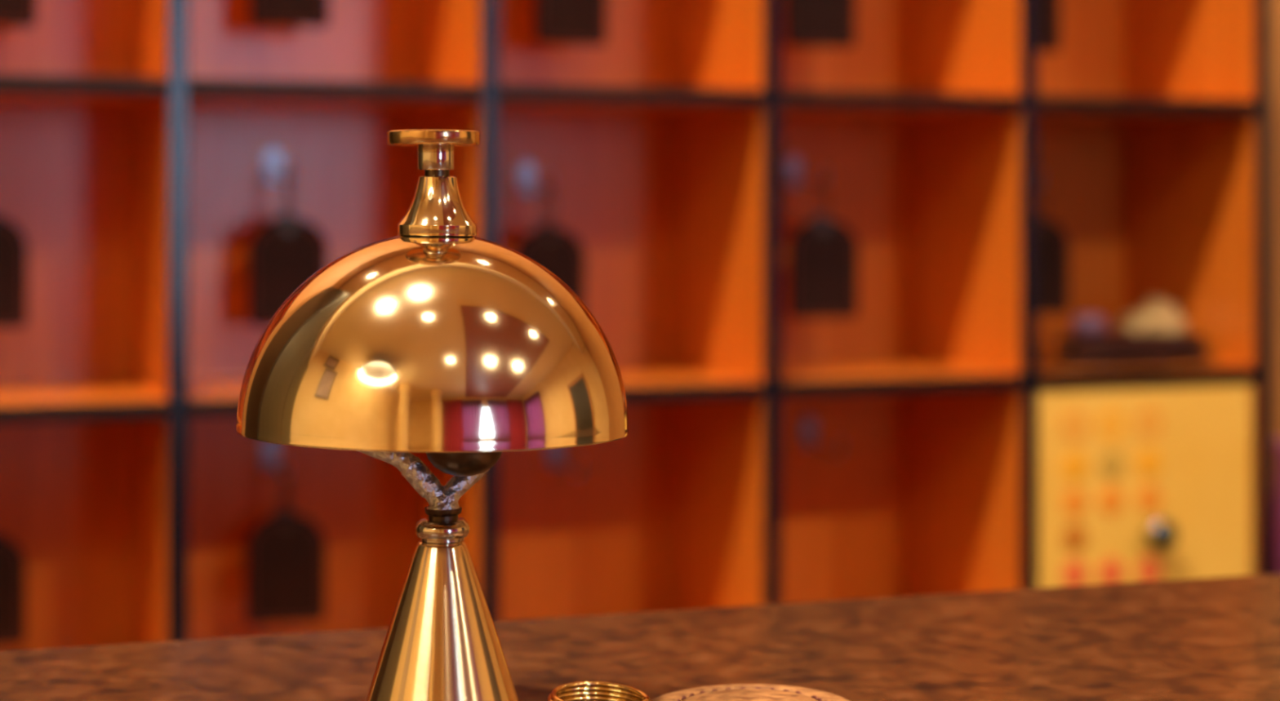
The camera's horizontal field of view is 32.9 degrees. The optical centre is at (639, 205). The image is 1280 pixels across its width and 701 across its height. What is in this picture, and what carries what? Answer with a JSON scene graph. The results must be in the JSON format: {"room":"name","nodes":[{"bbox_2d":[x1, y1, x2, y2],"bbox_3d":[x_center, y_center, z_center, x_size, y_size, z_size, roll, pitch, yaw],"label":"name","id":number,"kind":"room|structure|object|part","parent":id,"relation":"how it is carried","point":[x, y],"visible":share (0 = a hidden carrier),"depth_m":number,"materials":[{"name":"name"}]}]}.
{"room":"hotel lobby","nodes":[
{"label":"hotel lobby","id":0,"kind":"room"},
{"bbox_2d":[1271,0,1279,509],"bbox_3d":[0.009,-0.185,1.690,5.600,2.900,0.101,0,0,-20],"label":"wall","id":1,"kind":"structure","parent":0,"point":[1275,4],"depth_m":1.83,"materials":[{"name":"brown wood"}]},
{"bbox_3d":[0.934,1.215,-0.785,5.600,0.100,5.185,0,0,-20],"label":"floor","id":2,"kind":"structure","parent":0,"visible":0},
{"bbox_2d":[0,573,1279,700],"bbox_3d":[0.238,0.640,0.368,3.150,1.050,0.620,0,0,-18],"label":"countertop","id":3,"kind":"structure","parent":2,"relation":"on","point":[1216,638],"depth_m":0.56,"materials":[{"name":"brown stone"}]},
{"bbox_2d":[235,128,628,700],"bbox_3d":[-0.045,0.049,0.473,0.085,0.132,0.085,0,0,44],"label":"bell","id":4,"kind":"object","parent":3,"relation":"on","point":[438,340],"visible":1,"depth_m":0.45,"materials":[{"name":"gold metal"}]},
{"bbox_2d":[546,681,849,700],"bbox_3d":[0.019,0.111,0.463,0.068,0.009,0.070,0,0,-20],"label":"key","id":5,"kind":"object","parent":3,"relation":"on","point":[579,691],"visible":1,"depth_m":0.48,"materials":[{"name":"gold metal"}]},
{"bbox_3d":[0.202,0.747,1.458,1.920,0.836,0.460,0,0,-20],"label":"cabinet","id":6,"kind":"object","parent":2,"relation":"on","visible":0},
{"bbox_2d":[0,0,1271,651],"bbox_3d":[-0.129,0.026,1.486,1.210,0.607,0.184,0,0,-20],"label":"key rack","id":7,"kind":"object","parent":6,"relation":"on","point":[767,455],"visible":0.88,"depth_m":1.56,"materials":[{"name":"brown wood"}]},
{"bbox_2d":[0,534,26,645],"bbox_3d":[-0.426,0.236,1.405,0.051,0.099,0.023,0,0,-42],"label":"key","id":8,"kind":"object","parent":7,"relation":"hanging from","point":[12,561],"visible":1,"depth_m":1.41,"materials":[{"name":"grey metal"}]},
{"bbox_2d":[0,216,26,328],"bbox_3d":[-0.425,0.030,1.405,0.051,0.099,0.023,0,0,-4],"label":"key","id":9,"kind":"object","parent":7,"relation":"hanging from","point":[13,245],"visible":1,"depth_m":1.41,"materials":[{"name":"grey metal"}]},
{"bbox_2d":[0,0,35,26],"bbox_3d":[-0.420,-0.167,1.407,0.051,0.099,0.023,0,0,-45],"label":"key","id":10,"kind":"object","parent":7,"relation":"hanging from","point":[13,13],"visible":1,"depth_m":1.41,"materials":[{"name":"grey metal"}]},
{"bbox_2d":[0,92,167,106],"bbox_3d":[-0.408,-0.073,1.379,0.187,0.010,0.170,0,0,-20],"label":"shelf","id":11,"kind":"object","parent":7,"relation":"attached to","point":[6,99],"depth_m":1.38,"materials":[{"name":"brown wood"}]},
{"bbox_2d":[0,379,167,405],"bbox_3d":[-0.408,0.125,1.379,0.187,0.010,0.170,0,0,-20],"label":"shelf","id":12,"kind":"object","parent":7,"relation":"attached to","point":[12,392],"depth_m":1.38,"materials":[{"name":"brown wood"}]},
{"bbox_2d":[188,376,244,399],"bbox_3d":[-0.222,0.125,1.449,0.187,0.010,0.170,0,0,-20],"label":"shelf","id":13,"kind":"object","parent":7,"relation":"attached to","point":[200,388],"depth_m":1.42,"materials":[{"name":"brown wood"}]},
{"bbox_3d":[-0.249,0.174,1.497,0.012,0.026,0.062,0,0,-20],"label":"hook arm","id":14,"kind":"part","parent":7,"relation":"part of","materials":[{"name":"silver metal"}]},
{"bbox_3d":[-0.248,-0.028,1.497,0.012,0.026,0.062,0,0,-20],"label":"hook arm","id":15,"kind":"part","parent":7,"relation":"part of","materials":[{"name":"silver metal"}]},
{"bbox_2d":[245,478,325,624],"bbox_3d":[-0.241,0.234,1.474,0.051,0.099,0.023,0,0,2],"label":"key","id":16,"kind":"object","parent":7,"relation":"hanging from","point":[286,551],"visible":1,"depth_m":1.47,"materials":[{"name":"grey metal"}]},
{"bbox_2d":[248,181,327,326],"bbox_3d":[-0.239,0.032,1.474,0.051,0.099,0.023,0,0,1],"label":"key","id":17,"kind":"object","parent":7,"relation":"hanging from","point":[287,249],"visible":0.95,"depth_m":1.47,"materials":[{"name":"grey metal"}]},
{"bbox_2d":[249,0,328,27],"bbox_3d":[-0.238,-0.172,1.475,0.051,0.099,0.023,0,0,2],"label":"key","id":18,"kind":"object","parent":7,"relation":"hanging from","point":[285,13],"visible":1,"depth_m":1.47,"materials":[{"name":"grey metal"}]},
{"bbox_2d":[188,95,479,111],"bbox_3d":[-0.222,-0.073,1.449,0.187,0.010,0.170,0,0,-20],"label":"shelf","id":19,"kind":"object","parent":7,"relation":"attached to","point":[196,103],"depth_m":1.44,"materials":[{"name":"brown wood"}]},
{"bbox_3d":[-0.073,-0.020,1.562,0.012,0.026,0.062,0,0,-20],"label":"hook arm","id":20,"kind":"part","parent":7,"relation":"part of","materials":[{"name":"silver metal"}]},
{"bbox_2d":[515,192,585,304],"bbox_3d":[-0.065,0.040,1.540,0.051,0.099,0.023,0,0,-43],"label":"key","id":21,"kind":"object","parent":7,"relation":"hanging from","point":[557,250],"visible":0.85,"depth_m":1.54,"materials":[{"name":"grey metal"}]},
{"bbox_3d":[-0.052,0.182,1.570,0.012,0.026,0.062,0,0,-20],"label":"hook arm","id":22,"kind":"part","parent":7,"relation":"part of","materials":[{"name":"silver metal"}]},
{"bbox_2d":[534,0,606,45],"bbox_3d":[-0.049,-0.165,1.546,0.051,0.099,0.023,0,0,-42],"label":"key","id":23,"kind":"object","parent":7,"relation":"hanging from","point":[569,22],"visible":1,"depth_m":1.54,"materials":[{"name":"grey metal"}]},
{"bbox_2d":[499,101,761,115],"bbox_3d":[-0.035,-0.073,1.519,0.187,0.010,0.170,0,0,-20],"label":"shelf","id":24,"kind":"object","parent":7,"relation":"attached to","point":[506,108],"depth_m":1.50,"materials":[{"name":"brown wood"}]},
{"bbox_2d":[618,364,760,386],"bbox_3d":[-0.035,0.125,1.519,0.187,0.010,0.170,0,0,-20],"label":"shelf","id":25,"kind":"object","parent":7,"relation":"attached to","point":[632,375],"depth_m":1.51,"materials":[{"name":"brown wood"}]},
{"bbox_3d":[0.128,-0.025,1.638,0.012,0.026,0.062,0,0,-20],"label":"hook arm","id":26,"kind":"part","parent":7,"relation":"part of","materials":[{"name":"silver metal"}]},
{"bbox_2d":[785,0,854,47],"bbox_3d":[0.134,-0.168,1.614,0.051,0.099,0.023,0,0,6],"label":"key","id":27,"kind":"object","parent":7,"relation":"hanging from","point":[808,23],"visible":1,"depth_m":1.61,"materials":[{"name":"grey metal"}]},
{"bbox_3d":[0.140,0.175,1.642,0.012,0.026,0.062,0,0,-20],"label":"hook arm","id":28,"kind":"part","parent":7,"relation":"part of","materials":[{"name":"silver metal"}]},
{"bbox_2d":[788,186,857,318],"bbox_3d":[0.137,0.034,1.615,0.051,0.099,0.023,0,0,5],"label":"key","id":29,"kind":"object","parent":7,"relation":"hanging from","point":[823,251],"visible":1,"depth_m":1.61,"materials":[{"name":"grey metal"}]},
{"bbox_2d":[781,106,1014,119],"bbox_3d":[0.152,-0.073,1.589,0.187,0.010,0.170,0,0,-20],"label":"shelf","id":30,"kind":"object","parent":7,"relation":"attached to","point":[787,112],"depth_m":1.57,"materials":[{"name":"brown wood"}]},
{"bbox_2d":[781,358,1016,381],"bbox_3d":[0.152,0.125,1.589,0.187,0.010,0.170,0,0,-20],"label":"shelf","id":31,"kind":"object","parent":7,"relation":"attached to","point":[792,369],"depth_m":1.57,"materials":[{"name":"brown wood"}]},
{"bbox_3d":[0.301,-0.025,1.702,0.012,0.026,0.062,0,0,-20],"label":"hook arm","id":32,"kind":"part","parent":7,"relation":"part of","materials":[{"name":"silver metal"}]},
{"bbox_2d":[1036,0,1060,52],"bbox_3d":[0.302,-0.169,1.677,0.051,0.099,0.023,0,0,-4],"label":"key","id":33,"kind":"object","parent":7,"relation":"hanging from","point":[1048,11],"visible":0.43,"depth_m":1.68,"materials":[{"name":"grey metal"}]},
{"bbox_2d":[1036,186,1069,314],"bbox_3d":[0.309,0.034,1.680,0.051,0.099,0.023,0,0,-42],"label":"key","id":34,"kind":"object","parent":7,"relation":"hanging from","point":[1052,243],"visible":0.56,"depth_m":1.68,"materials":[{"name":"grey metal"}]},
{"bbox_2d":[1036,344,1166,368],"bbox_3d":[0.340,0.115,1.612,0.089,0.024,0.054,0,0,-12],"label":"key","id":35,"kind":"object","parent":7,"relation":"on","point":[1106,357],"visible":0.8,"depth_m":1.59,"materials":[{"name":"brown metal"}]},
{"bbox_2d":[1041,330,1163,363],"bbox_3d":[0.341,0.104,1.619,0.089,0.024,0.054,0,0,-31],"label":"key","id":36,"kind":"object","parent":7,"relation":"on","point":[1104,342],"visible":0.99,"depth_m":1.60,"materials":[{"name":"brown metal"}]},
{"bbox_2d":[1071,314,1106,337],"bbox_3d":[0.336,0.090,1.620,0.027,0.017,0.019,0,0,-38],"label":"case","id":37,"kind":"object","parent":36,"relation":"on","point":[1084,325],"visible":1,"depth_m":1.61,"materials":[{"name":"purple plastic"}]},
{"bbox_2d":[1036,110,1248,122],"bbox_3d":[0.339,-0.073,1.659,0.187,0.010,0.170,0,0,-20],"label":"shelf","id":38,"kind":"object","parent":7,"relation":"attached to","point":[1042,116],"depth_m":1.63,"materials":[{"name":"brown wood"}]},
{"bbox_2d":[1036,354,1250,373],"bbox_3d":[0.339,0.125,1.659,0.187,0.010,0.170,0,0,-20],"label":"shelf","id":39,"kind":"object","parent":7,"relation":"attached to","point":[1216,363],"depth_m":1.61,"materials":[{"name":"brown wood"}]},
{"bbox_2d":[1036,385,1251,588],"bbox_3d":[0.372,0.226,1.572,0.183,0.184,0.030,0,0,-20],"label":"door","id":40,"kind":"structure","parent":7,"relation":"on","point":[1144,485],"depth_m":1.58,"materials":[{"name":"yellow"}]},
{"bbox_3d":[0.378,0.238,1.570,0.021,0.021,0.022,0,0,-20],"label":"knob","id":41,"kind":"part","parent":40,"relation":"part of","materials":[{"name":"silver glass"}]},
{"bbox_2d":[1112,295,1187,333],"bbox_3d":[0.398,0.086,1.686,0.058,0.031,0.049,0,0,-21],"label":"crumpled paper","id":42,"kind":"object","parent":7,"relation":"in","point":[1156,316],"visible":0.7,"depth_m":1.67,"materials":[{"name":"beige paper"}]},
{"bbox_2d":[1103,332,1204,347],"bbox_3d":[0.400,0.104,1.656,0.089,0.024,0.054,0,0,-10],"label":"key","id":43,"kind":"object","parent":7,"relation":"on","point":[1184,340],"visible":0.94,"depth_m":1.64,"materials":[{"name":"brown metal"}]},
{"bbox_2d":[1112,346,1210,362],"bbox_3d":[0.405,0.115,1.652,0.089,0.024,0.054,0,0,-27],"label":"key","id":44,"kind":"object","parent":7,"relation":"on","point":[1173,354],"visible":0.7,"depth_m":1.63,"materials":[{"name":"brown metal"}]},
{"bbox_2d":[1271,439,1279,573],"bbox_3d":[0.509,0.257,1.690,0.033,0.146,0.033,0,0,-21],"label":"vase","id":45,"kind":"object","parent":6,"relation":"on","point":[1275,511],"visible":0.81,"depth_m":1.69,"materials":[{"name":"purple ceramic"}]}
]}

